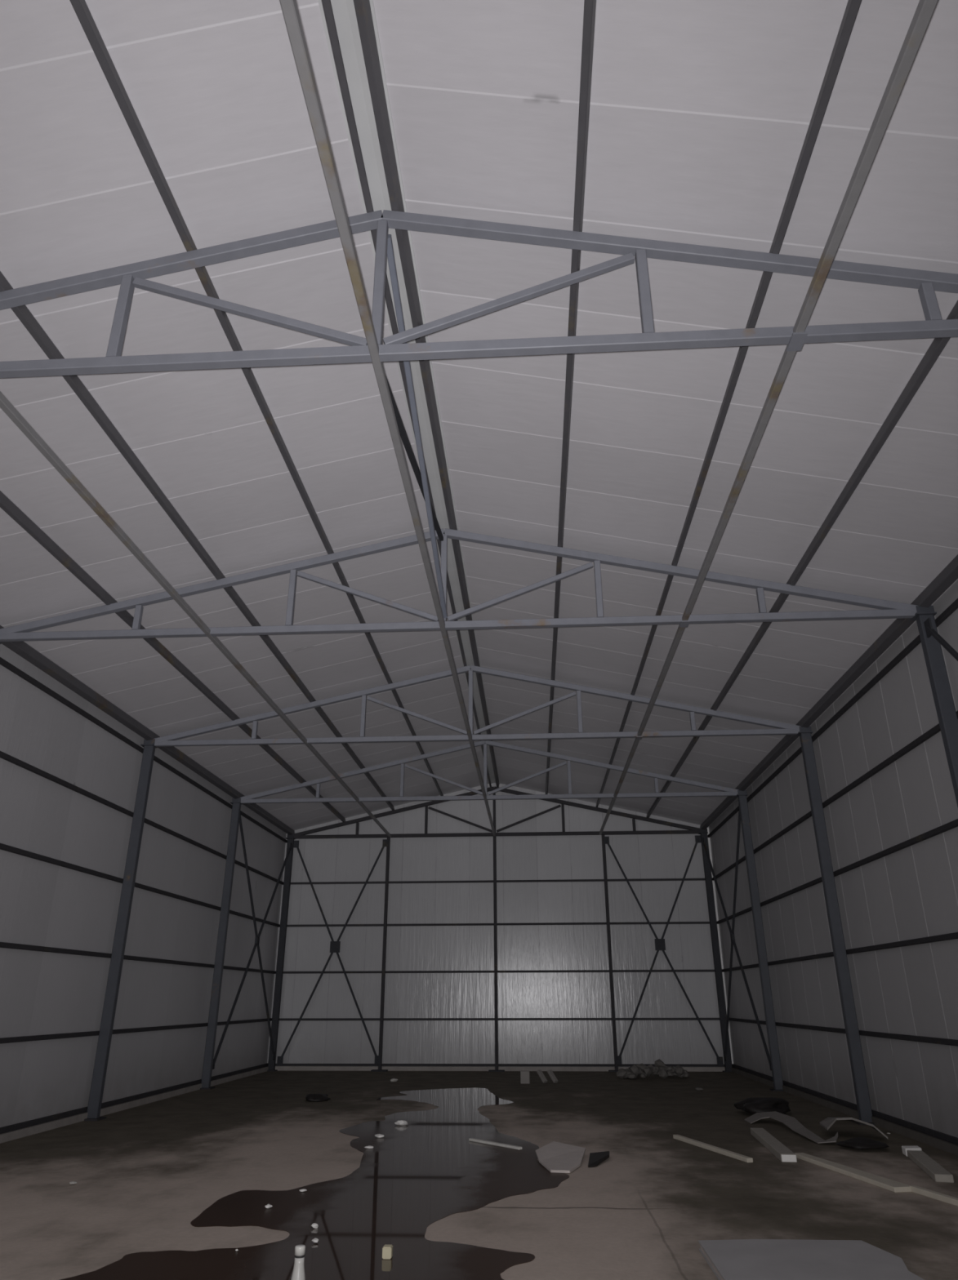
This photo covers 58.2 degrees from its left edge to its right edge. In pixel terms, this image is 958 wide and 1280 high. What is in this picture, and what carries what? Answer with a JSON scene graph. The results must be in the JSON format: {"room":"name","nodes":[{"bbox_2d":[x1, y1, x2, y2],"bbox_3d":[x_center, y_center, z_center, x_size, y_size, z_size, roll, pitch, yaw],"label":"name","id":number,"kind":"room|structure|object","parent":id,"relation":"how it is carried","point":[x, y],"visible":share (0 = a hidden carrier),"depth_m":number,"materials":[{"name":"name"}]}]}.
{"room":"empty warehouse","nodes":[
{"label":"empty warehouse","id":0,"kind":"room"},
{"bbox_2d":[0,644,286,1127],"bbox_3d":[-6.345,3.289,11.547,0.080,6.052,26.240,-1,-23,3],"label":"wall","id":1,"kind":"structure","parent":0,"point":[42,904],"depth_m":14.17,"materials":[{"name":"white metal"}]},
{"bbox_2d":[0,1066,268,1143],"bbox_3d":[-6.297,6.130,10.369,0.200,0.100,26.260,-1,-23,3],"label":"baseboard","id":2,"kind":"structure","parent":1,"relation":"attached to","point":[23,1132],"depth_m":14.10,"materials":[{"name":"concrete"}]},
{"bbox_2d":[0,1062,267,1133],"bbox_3d":[-6.267,6.038,10.368,0.060,0.065,26.090,-1,-23,3],"label":"wall rail","id":3,"kind":"object","parent":2,"relation":"on","point":[51,1117],"visible":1,"depth_m":14.18,"materials":[{"name":"metal"}]},
{"bbox_2d":[0,1017,271,1043],"bbox_3d":[-6.270,5.046,10.782,0.060,0.065,26.090,-1,-23,3],"label":"wall rail","id":4,"kind":"object","parent":1,"relation":"attached to","point":[46,1037],"visible":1,"depth_m":14.22,"materials":[{"name":"metal"}]},
{"bbox_2d":[0,942,275,973],"bbox_3d":[-6.272,3.975,11.229,0.060,0.065,26.090,-1,-23,3],"label":"wall rail","id":5,"kind":"object","parent":1,"relation":"attached to","point":[2,944],"visible":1,"depth_m":13.91,"materials":[{"name":"metal"}]},
{"bbox_2d":[0,843,279,927],"bbox_3d":[-6.275,2.868,11.691,0.060,0.065,26.090,-1,-23,3],"label":"wall rail","id":6,"kind":"object","parent":1,"relation":"attached to","point":[2,846],"visible":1,"depth_m":14.05,"materials":[{"name":"metal"}]},
{"bbox_2d":[0,751,283,884],"bbox_3d":[-6.278,1.825,12.126,0.060,0.065,26.090,-1,-23,3],"label":"wall rail","id":7,"kind":"object","parent":1,"relation":"attached to","point":[4,756],"visible":1,"depth_m":14.16,"materials":[{"name":"metal"}]},
{"bbox_2d":[0,657,287,843],"bbox_3d":[-6.280,0.754,12.573,0.060,0.065,26.090,-1,-23,3],"label":"wall rail","id":8,"kind":"object","parent":1,"relation":"attached to","point":[4,663],"visible":1,"depth_m":14.36,"materials":[{"name":"metal"}]},
{"bbox_2d":[0,0,957,830],"bbox_3d":[-0.338,-0.283,12.655,12.210,1.461,26.260,-1,-23,3],"label":"ceiling","id":9,"kind":"structure","parent":0,"point":[700,111],"depth_m":7.79,"materials":[{"name":"white metal"}]},
{"bbox_2d":[0,490,345,822],"bbox_3d":[-4.640,0.196,12.731,0.081,0.154,26.050,-1,-23,3],"label":"roof purlin","id":10,"kind":"structure","parent":9,"relation":"attached to","point":[6,504],"depth_m":11.29,"materials":[{"name":"metal"}]},
{"bbox_2d":[317,0,499,783],"bbox_3d":[-0.343,-0.880,12.845,0.340,0.048,26.150,-1,-23,3],"label":"trim","id":11,"kind":"structure","parent":9,"relation":"attached to","point":[344,11],"depth_m":6.78,"materials":[{"name":"white metal"}]},
{"bbox_2d":[353,0,499,786],"bbox_3d":[-0.230,-0.793,12.856,0.081,0.154,26.050,-1,-23,3],"label":"roof purlin","id":12,"kind":"structure","parent":9,"relation":"attached to","point":[362,7],"depth_m":7.11,"materials":[{"name":"metal"}]},
{"bbox_2d":[595,0,861,807],"bbox_3d":[2.566,-0.279,12.459,0.081,0.154,26.050,-1,-23,3],"label":"purlin","id":13,"kind":"structure","parent":9,"relation":"attached to","point":[852,6],"depth_m":6.33,"materials":[{"name":"metal"}]},
{"bbox_2d":[646,300,957,817],"bbox_3d":[3.965,-0.022,12.260,0.081,0.154,26.050,-1,-23,3],"label":"purlin","id":14,"kind":"structure","parent":9,"relation":"attached to","point":[937,345],"depth_m":8.73,"materials":[{"name":"metal"}]},
{"bbox_2d":[699,554,957,829],"bbox_3d":[5.453,0.252,12.049,0.147,0.169,26.050,-1,-23,3],"label":"purlin","id":15,"kind":"structure","parent":9,"relation":"attached to","point":[948,575],"depth_m":12.42,"materials":[{"name":"metal"}]},
{"bbox_2d":[0,1071,957,1279],"bbox_3d":[-0.404,5.599,8.741,12.970,0.200,29.560,-1,-23,3],"label":"floor","id":16,"kind":"structure","parent":0,"point":[142,1174],"depth_m":9.01,"materials":[{"name":"concrete"}]},
{"bbox_2d":[84,738,157,1120],"bbox_3d":[-5.955,4.595,14.406,0.300,6.041,0.300,-1,-23,3],"label":"steel column","id":17,"kind":"structure","parent":16,"relation":"on","point":[98,1081],"depth_m":14.21,"materials":[{"name":"grey metal"}]},
{"bbox_2d":[154,665,799,746],"bbox_3d":[-0.148,1.122,15.476,11.561,1.406,0.090,-1,-23,3],"label":"roof truss","id":18,"kind":"object","parent":17,"relation":"on","point":[783,728],"visible":0.94,"depth_m":15.33,"materials":[{"name":"grey metal"}]},
{"bbox_2d":[200,797,242,1089],"bbox_3d":[-5.659,6.486,18.939,0.300,6.041,0.300,-1,-23,3],"label":"steel column","id":19,"kind":"structure","parent":16,"relation":"on","point":[236,807],"depth_m":18.77,"materials":[{"name":"grey metal"}]},
{"bbox_2d":[212,810,291,1069],"bbox_3d":[-5.444,7.413,21.149,0.060,5.530,4.720,-1,-23,3],"label":"brace","id":20,"kind":"object","parent":19,"relation":"attached to","point":[257,935],"visible":1,"depth_m":20.91,"materials":[{"name":"metal"}]},
{"bbox_2d":[266,834,294,1071],"bbox_3d":[-5.370,8.334,23.370,0.300,6.041,0.300,-1,-23,3],"label":"steel column","id":21,"kind":"structure","parent":16,"relation":"on","point":[287,873],"depth_m":23.25,"materials":[{"name":"grey metal"}]},
{"bbox_2d":[293,786,699,839],"bbox_3d":[0.437,4.861,24.440,11.561,1.406,0.090,-1,-23,3],"label":"roof truss","id":22,"kind":"object","parent":21,"relation":"on","point":[301,835],"visible":0.9,"depth_m":24.29,"materials":[{"name":"metal"}]},
{"bbox_2d":[60,1087,568,1279],"bbox_3d":[-0.754,6.579,11.393,3.697,0.034,13.987,-1,-23,3],"label":"puddle","id":23,"kind":"object","parent":16,"relation":"on","point":[425,1171],"depth_m":7.58,"materials":[{"name":"liquid"}]},
{"bbox_2d":[264,1204,272,1208],"bbox_3d":[-1.853,4.991,7.584,0.066,0.029,0.058,-1,-23,3],"label":"scrap","id":24,"kind":"object","parent":23,"relation":"on","point":[268,1206],"visible":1,"depth_m":7.57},
{"bbox_2d":[290,1244,305,1279],"bbox_3d":[-1.137,3.971,5.430,0.094,0.250,0.094,-1,-23,3],"label":"plastic bottle","id":25,"kind":"object","parent":23,"relation":"in","point":[298,1273],"visible":1,"depth_m":5.42,"materials":[{"name":"white plastic"}]},
{"bbox_2d":[311,1222,318,1228],"bbox_3d":[-1.318,4.709,6.917,0.059,0.033,0.057,-1,-23,3],"label":"scrap","id":26,"kind":"object","parent":23,"relation":"on","point":[314,1225],"visible":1,"depth_m":6.90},
{"bbox_2d":[311,1238,318,1243],"bbox_3d":[-1.237,4.535,6.493,0.063,0.028,0.050,-20,-30,39],"label":"scrap","id":27,"kind":"object","parent":23,"relation":"on","point":[314,1240],"visible":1,"depth_m":6.48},
{"bbox_2d":[374,1133,384,1137],"bbox_3d":[-1.320,6.581,11.414,0.130,0.041,0.102,-1,-23,3],"label":"scrap","id":28,"kind":"object","parent":23,"relation":"on","point":[378,1135],"visible":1,"depth_m":11.39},
{"bbox_2d":[382,1244,392,1258],"bbox_3d":[-0.651,4.358,6.127,0.065,0.072,0.080,-1,-23,3],"label":"block","id":29,"kind":"object","parent":23,"relation":"in","point":[387,1250],"visible":1,"depth_m":6.10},
{"bbox_2d":[394,1120,407,1125],"bbox_3d":[-1.132,7.043,12.556,0.202,0.067,0.182,-1,-23,3],"label":"scrap","id":30,"kind":"object","parent":23,"relation":"on","point":[401,1122],"visible":1,"depth_m":12.50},
{"bbox_2d":[305,1093,330,1102],"bbox_3d":[-2.937,8.361,15.723,0.450,0.131,0.645,3,-23,-8],"label":"clod","id":31,"kind":"object","parent":16,"relation":"on","point":[317,1097],"visible":1,"depth_m":15.55,"materials":[{"name":"black soil"}]},
{"bbox_2d":[370,837,390,1071],"bbox_3d":[-2.553,8.299,23.141,0.400,5.916,0.210,-1,-23,3],"label":"wall post","id":32,"kind":"object","parent":16,"relation":"on","point":[387,866],"visible":1,"depth_m":23.05,"materials":[{"name":"metal"}]},
{"bbox_2d":[276,839,387,1065],"bbox_3d":[-3.890,8.298,23.240,2.710,5.720,0.060,-1,-23,3],"label":"brace","id":33,"kind":"object","parent":32,"relation":"attached to","point":[334,945],"visible":1,"depth_m":23.17,"materials":[{"name":"metal"}]},
{"bbox_2d":[488,835,504,1071],"bbox_3d":[0.442,8.223,22.978,0.400,5.916,0.210,-1,-23,3],"label":"wall post","id":34,"kind":"object","parent":16,"relation":"on","point":[495,999],"visible":1,"depth_m":22.89,"materials":[{"name":"metal"}]},
{"bbox_2d":[520,1071,529,1084],"bbox_3d":[1.002,9.510,18.708,0.200,0.250,0.100,-1,-23,3],"label":"foam block","id":35,"kind":"object","parent":16,"relation":"on","point":[524,1075],"visible":1,"depth_m":18.66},
{"bbox_2d":[536,1069,546,1083],"bbox_3d":[1.379,9.540,18.807,0.100,0.252,0.248,18,-28,-36],"label":"stub","id":36,"kind":"object","parent":16,"relation":"on","point":[539,1072],"visible":1,"depth_m":18.78,"materials":[{"name":"grey metal"}]},
{"bbox_2d":[546,1069,558,1083],"bbox_3d":[1.609,9.534,18.794,0.100,0.252,0.248,18,-28,-36],"label":"stub","id":37,"kind":"object","parent":16,"relation":"on","point":[549,1072],"visible":1,"depth_m":18.76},
{"bbox_2d":[535,1141,585,1173],"bbox_3d":[0.935,5.844,9.740,0.590,0.099,1.450,-1,-23,3],"label":"cardboard sheet","id":38,"kind":"object","parent":16,"relation":"on","point":[555,1157],"visible":1,"depth_m":9.73,"materials":[{"name":"cardboard"}]},
{"bbox_2d":[587,1151,608,1167],"bbox_3d":[1.361,5.870,9.745,0.230,0.055,0.853,-3,-23,7],"label":"flap","id":39,"kind":"object","parent":16,"relation":"on","point":[595,1159],"visible":1,"depth_m":9.73,"materials":[{"name":"black plastic"}]},
{"bbox_2d":[601,835,617,1071],"bbox_3d":[3.466,8.147,22.812,0.400,5.916,0.210,-1,-23,3],"label":"wall post","id":40,"kind":"object","parent":16,"relation":"on","point":[607,920],"visible":0.85,"depth_m":22.75,"materials":[{"name":"metal"}]},
{"bbox_2d":[603,835,723,1065],"bbox_3d":[4.789,8.079,22.765,2.680,5.720,0.060,-1,-23,3],"label":"brace","id":41,"kind":"object","parent":40,"relation":"attached to","point":[660,944],"visible":1,"depth_m":22.70,"materials":[{"name":"metal"}]},
{"bbox_2d":[616,1058,688,1079],"bbox_3d":[4.052,10.005,20.081,1.737,0.381,1.233,-1,-23,3],"label":"rubble","id":42,"kind":"object","parent":16,"relation":"on","point":[660,1068],"visible":1,"depth_m":19.71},
{"bbox_2d":[694,1087,702,1090],"bbox_3d":[4.393,8.971,17.196,0.150,0.057,0.204,-1,-23,3],"label":"scrap","id":43,"kind":"object","parent":16,"relation":"on","point":[696,1088],"visible":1,"depth_m":17.13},
{"bbox_2d":[672,1134,752,1163],"bbox_3d":[2.812,6.184,10.480,0.075,0.045,1.885,5,-23,-13],"label":"batten","id":44,"kind":"object","parent":16,"relation":"on","point":[729,1153],"visible":1,"depth_m":10.33,"materials":[{"name":"wood"}]},
{"bbox_2d":[697,828,732,1071],"bbox_3d":[6.257,8.040,22.734,0.305,6.041,0.300,-1,-23,3],"label":"steel column","id":45,"kind":"structure","parent":16,"relation":"on","point":[707,871],"depth_m":22.62,"materials":[{"name":"grey metal"}]},
{"bbox_2d":[702,803,771,1071],"bbox_3d":[6.045,7.122,20.520,0.060,5.530,4.720,-1,-23,3],"label":"brace","id":46,"kind":"object","parent":45,"relation":"attached to","point":[731,931],"visible":0.98,"depth_m":20.29,"materials":[{"name":"metal"}]},
{"bbox_2d":[734,790,783,1091],"bbox_3d":[5.968,6.191,18.303,0.305,6.041,0.300,-1,-23,3],"label":"steel column","id":47,"kind":"structure","parent":16,"relation":"on","point":[742,800],"depth_m":18.14,"materials":[{"name":"grey metal"}]},
{"bbox_2d":[240,740,737,803],"bbox_3d":[0.147,3.013,20.009,11.561,1.406,0.090,-1,-23,3],"label":"roof truss","id":48,"kind":"object","parent":47,"relation":"on","point":[726,791],"visible":0.94,"depth_m":19.88,"materials":[{"name":"grey metal"}]},
{"bbox_2d":[733,1097,790,1114],"bbox_3d":[4.534,7.401,13.644,0.886,0.228,0.967,-1,-23,3],"label":"sheet","id":49,"kind":"object","parent":16,"relation":"on","point":[751,1105],"visible":0.94,"depth_m":13.47,"materials":[{"name":"plastic"}]},
{"bbox_2d":[750,1128,796,1162],"bbox_3d":[3.618,6.231,10.645,0.170,0.080,2.167,-3,-23,7],"label":"panel offcut","id":50,"kind":"object","parent":16,"relation":"on","point":[778,1149],"visible":1,"depth_m":10.29,"materials":[{"name":"grey metal"}]},
{"bbox_2d":[744,1111,837,1143],"bbox_3d":[4.304,6.728,11.913,0.509,0.127,2.520,2,-23,-5],"label":"sheet","id":51,"kind":"object","parent":16,"relation":"on","point":[791,1122],"visible":1,"depth_m":12.05,"materials":[{"name":"grey metal"}]},
{"bbox_2d":[697,1239,924,1279],"bbox_3d":[2.189,3.985,5.229,1.300,0.062,2.360,-1,-23,3],"label":"panel slab","id":52,"kind":"object","parent":16,"relation":"on","point":[734,1259],"visible":1,"depth_m":5.82,"materials":[{"name":"metal"}]},
{"bbox_2d":[795,726,874,1124],"bbox_3d":[5.672,4.301,13.771,0.305,6.041,0.300,-1,-23,3],"label":"steel column","id":53,"kind":"structure","parent":16,"relation":"on","point":[854,1046],"depth_m":13.59,"materials":[{"name":"grey metal"}]},
{"bbox_2d":[793,1152,911,1192],"bbox_3d":[3.866,5.588,9.059,0.210,0.045,2.001,4,-23,-9],"label":"panel strip","id":54,"kind":"object","parent":16,"relation":"on","point":[891,1185],"visible":0.88,"depth_m":8.79,"materials":[{"name":"grey metal"}]},
{"bbox_2d":[818,1117,888,1139],"bbox_3d":[5.008,6.496,11.541,0.900,0.215,0.755,-12,-25,26],"label":"sheet","id":55,"kind":"object","parent":16,"relation":"on","point":[826,1123],"visible":1,"depth_m":11.42,"materials":[{"name":"grey metal"}]},
{"bbox_2d":[835,1137,888,1149],"bbox_3d":[4.680,6.161,10.526,0.612,0.113,0.626,-1,-23,3],"label":"sheet","id":56,"kind":"object","parent":16,"relation":"on","point":[860,1143],"visible":1,"depth_m":10.40,"materials":[{"name":"plastic"}]},
{"bbox_2d":[901,1145,921,1156],"bbox_3d":[5.074,5.988,10.078,0.228,0.085,0.218,-1,-23,3],"label":"foam block","id":57,"kind":"object","parent":16,"relation":"on","point":[904,1148],"visible":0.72,"depth_m":10.02,"materials":[{"name":"white plastic"}]},
{"bbox_2d":[906,1150,953,1182],"bbox_3d":[4.841,5.658,9.264,0.170,0.070,1.532,-6,-23,14],"label":"panel offcut","id":58,"kind":"object","parent":16,"relation":"on","point":[936,1172],"visible":1,"depth_m":9.03,"materials":[{"name":"grey metal"}]},
{"bbox_2d":[909,605,957,807],"bbox_3d":[5.374,2.395,9.201,0.305,6.041,0.300,-1,-23,3],"label":"steel column","id":59,"kind":"structure","parent":16,"relation":"on","point":[931,649],"depth_m":9.91,"materials":[{"name":"grey metal"}]},
{"bbox_2d":[909,1185,957,1206],"bbox_3d":[4.275,4.929,7.489,0.070,0.050,1.550,4,-23,-10],"label":"batten","id":60,"kind":"object","parent":16,"relation":"on","point":[916,1189],"visible":1,"depth_m":7.87,"materials":[{"name":"beige wood"}]},
{"bbox_3d":[5.080,0.520,4.705,0.305,6.041,0.300,-1,-23,3],"label":"steel column","id":61,"kind":"structure","parent":16,"relation":"on","visible":0},
{"bbox_2d":[923,617,957,661],"bbox_3d":[5.159,1.400,6.982,0.060,5.470,4.790,-1,-23,3],"label":"brace","id":62,"kind":"object","parent":61,"relation":"attached to","point":[929,630],"visible":1,"depth_m":9.88,"materials":[{"name":"metal"}]},
{"bbox_3d":[-6.546,0.814,5.341,0.300,6.041,0.300,-1,-23,3],"label":"steel column","id":63,"kind":"structure","parent":16,"relation":"on","visible":0},
{"bbox_2d":[0,209,957,377],"bbox_3d":[-0.740,-2.659,6.411,11.561,1.406,0.090,-1,-23,3],"label":"roof truss","id":64,"kind":"object","parent":63,"relation":"on","point":[131,276],"visible":0.94,"depth_m":6.24,"materials":[{"name":"grey metal"}]},
{"bbox_2d":[0,625,294,835],"bbox_3d":[-6.126,0.545,12.683,0.147,0.169,26.050,-1,-23,3],"label":"roof purlin","id":65,"kind":"structure","parent":64,"relation":"attached to","point":[22,649],"depth_m":14.31,"materials":[{"name":"metal"}]},
{"bbox_2d":[0,391,391,837],"bbox_3d":[-3.285,0.584,12.405,0.062,0.065,25.910,-1,-23,3],"label":"tie beam","id":66,"kind":"structure","parent":64,"relation":"attached to","point":[6,406],"depth_m":8.91,"materials":[{"name":"grey metal"}]},
{"bbox_2d":[0,271,394,810],"bbox_3d":[-3.243,-0.132,12.777,0.081,0.154,26.050,-1,-23,3],"label":"roof purlin","id":67,"kind":"structure","parent":64,"relation":"attached to","point":[23,313],"depth_m":9.07,"materials":[{"name":"metal"}]},
{"bbox_2d":[69,0,443,795],"bbox_3d":[-1.827,-0.464,12.823,0.081,0.154,26.050,-1,-23,3],"label":"roof purlin","id":68,"kind":"structure","parent":64,"relation":"attached to","point":[81,8],"depth_m":6.58,"materials":[{"name":"metal"}]},
{"bbox_2d":[279,0,495,835],"bbox_3d":[-0.341,0.509,12.244,0.062,0.065,25.910,-1,-23,3],"label":"tie beam","id":69,"kind":"structure","parent":64,"relation":"attached to","point":[289,7],"depth_m":5.48,"materials":[{"name":"grey metal"}]},
{"bbox_2d":[320,0,491,786],"bbox_3d":[-0.450,-0.787,12.868,0.081,0.154,26.050,-1,-23,3],"label":"roof purlin","id":70,"kind":"structure","parent":64,"relation":"attached to","point":[326,5],"depth_m":6.32,"materials":[{"name":"metal"}]},
{"bbox_2d":[385,234,447,617],"bbox_3d":[-0.593,-1.693,8.647,0.110,1.188,4.773,-1,-23,3],"label":"brace","id":71,"kind":"object","parent":64,"relation":"attached to","point":[421,477],"visible":0.69,"depth_m":8.14,"materials":[{"name":"metal"}]},
{"bbox_2d":[545,0,595,794],"bbox_3d":[1.148,-0.539,12.660,0.081,0.154,26.050,-1,-23,3],"label":"roof purlin","id":72,"kind":"structure","parent":64,"relation":"attached to","point":[589,6],"depth_m":6.71,"materials":[{"name":"metal"}]},
{"bbox_2d":[599,0,937,835],"bbox_3d":[2.604,0.441,12.080,0.100,0.080,25.910,-1,-23,3],"label":"tie beam","id":73,"kind":"structure","parent":64,"relation":"attached to","point":[923,12],"depth_m":5.53,"materials":[{"name":"grey metal"}]},
{"bbox_3d":[-6.253,2.689,9.837,0.300,6.041,0.300,-1,-23,3],"label":"steel column","id":74,"kind":"structure","parent":16,"relation":"on","visible":0},
{"bbox_2d":[0,528,916,641],"bbox_3d":[-0.447,-0.784,10.907,11.561,1.406,0.090,-1,-23,3],"label":"roof truss","id":75,"kind":"object","parent":74,"relation":"on","point":[888,609],"visible":0.88,"depth_m":10.76,"materials":[{"name":"grey metal"}]},
{"bbox_2d":[266,782,724,1066],"bbox_3d":[0.454,7.535,23.523,12.130,7.406,0.093,-1,-23,3],"label":"wall","id":76,"kind":"structure","parent":0,"point":[640,856],"depth_m":23.21,"materials":[{"name":"white metal"}]},
{"bbox_2d":[290,878,704,884],"bbox_3d":[0.447,6.677,23.796,11.830,0.055,0.050,-1,-23,3],"label":"wall rail","id":77,"kind":"object","parent":76,"relation":"attached to","point":[643,879],"visible":1,"depth_m":23.76,"materials":[{"name":"metal"}]},
{"bbox_2d":[286,921,709,926],"bbox_3d":[0.450,7.720,23.361,11.830,0.055,0.050,-1,-23,3],"label":"wall rail","id":78,"kind":"object","parent":76,"relation":"attached to","point":[651,922],"visible":1,"depth_m":23.34,"materials":[{"name":"metal"}]},
{"bbox_2d":[283,969,714,973],"bbox_3d":[0.453,8.828,22.899,11.830,0.055,0.050,-1,-23,3],"label":"wall rail","id":79,"kind":"object","parent":76,"relation":"attached to","point":[560,971],"visible":1,"depth_m":22.87,"materials":[{"name":"metal"}]},
{"bbox_2d":[279,1017,719,1020],"bbox_3d":[0.455,9.898,22.452,11.830,0.055,0.050,-1,-23,3],"label":"wall rail","id":80,"kind":"object","parent":76,"relation":"attached to","point":[280,1019],"visible":1,"depth_m":22.42,"materials":[{"name":"metal"}]},
{"bbox_2d":[275,1066,724,1071],"bbox_3d":[0.461,10.986,22.047,11.770,0.100,0.200,-1,-23,3],"label":"baseboard","id":81,"kind":"structure","parent":76,"relation":"attached to","point":[278,1068],"depth_m":22.02,"materials":[{"name":"concrete"}]},
{"bbox_2d":[275,1063,724,1066],"bbox_3d":[0.458,10.890,22.038,11.830,0.055,0.050,-1,-23,3],"label":"wall rail","id":82,"kind":"object","parent":81,"relation":"on","point":[283,1064],"visible":1,"depth_m":22.03,"materials":[{"name":"metal"}]},
{"bbox_2d":[706,827,733,1063],"bbox_3d":[6.399,8.016,22.886,0.053,6.002,0.010,-1,-23,3],"label":"trim","id":83,"kind":"structure","parent":76,"relation":"attached to","point":[708,841],"depth_m":22.89,"materials":[{"name":"white metal"}]},
{"bbox_2d":[708,579,957,1137],"bbox_3d":[5.684,2.984,10.889,0.080,6.052,26.240,-1,-23,3],"label":"wall","id":84,"kind":"structure","parent":0,"point":[910,892],"depth_m":12.76,"materials":[{"name":"white metal"}]},
{"bbox_2d":[706,598,957,837],"bbox_3d":[5.604,0.453,11.923,0.060,0.065,26.090,-1,-23,3],"label":"wall rail","id":85,"kind":"object","parent":84,"relation":"attached to","point":[953,606],"visible":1,"depth_m":12.91,"materials":[{"name":"metal"}]},
{"bbox_2d":[711,711,957,880],"bbox_3d":[5.607,1.524,11.476,0.060,0.065,26.090,-1,-23,3],"label":"wall rail","id":86,"kind":"object","parent":84,"relation":"attached to","point":[935,729],"visible":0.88,"depth_m":12.93,"materials":[{"name":"metal"}]},
{"bbox_2d":[716,818,957,924],"bbox_3d":[5.609,2.567,11.041,0.060,0.065,26.090,-1,-23,3],"label":"wall rail","id":87,"kind":"object","parent":84,"relation":"attached to","point":[953,824],"visible":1,"depth_m":12.49,"materials":[{"name":"metal"}]},
{"bbox_2d":[721,932,957,972],"bbox_3d":[5.612,3.674,10.579,0.060,0.065,26.090,-1,-23,3],"label":"wall rail","id":88,"kind":"object","parent":84,"relation":"attached to","point":[953,935],"visible":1,"depth_m":12.47,"materials":[{"name":"metal"}]},
{"bbox_2d":[728,1017,957,1046],"bbox_3d":[5.615,4.745,10.132,0.060,0.065,26.090,-1,-23,3],"label":"wall rail","id":89,"kind":"object","parent":84,"relation":"attached to","point":[886,1035],"visible":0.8,"depth_m":12.47,"materials":[{"name":"metal"}]},
{"bbox_2d":[731,1066,957,1155],"bbox_3d":[5.652,5.828,9.716,0.200,0.100,26.260,-1,-23,3],"label":"baseboard","id":90,"kind":"structure","parent":84,"relation":"attached to","point":[950,1148],"depth_m":12.45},
{"bbox_2d":[731,1063,957,1145],"bbox_3d":[5.617,5.737,9.718,0.060,0.065,26.090,-1,-23,3],"label":"wall rail","id":91,"kind":"object","parent":90,"relation":"on","point":[948,1138],"visible":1,"depth_m":12.51,"materials":[{"name":"metal"}]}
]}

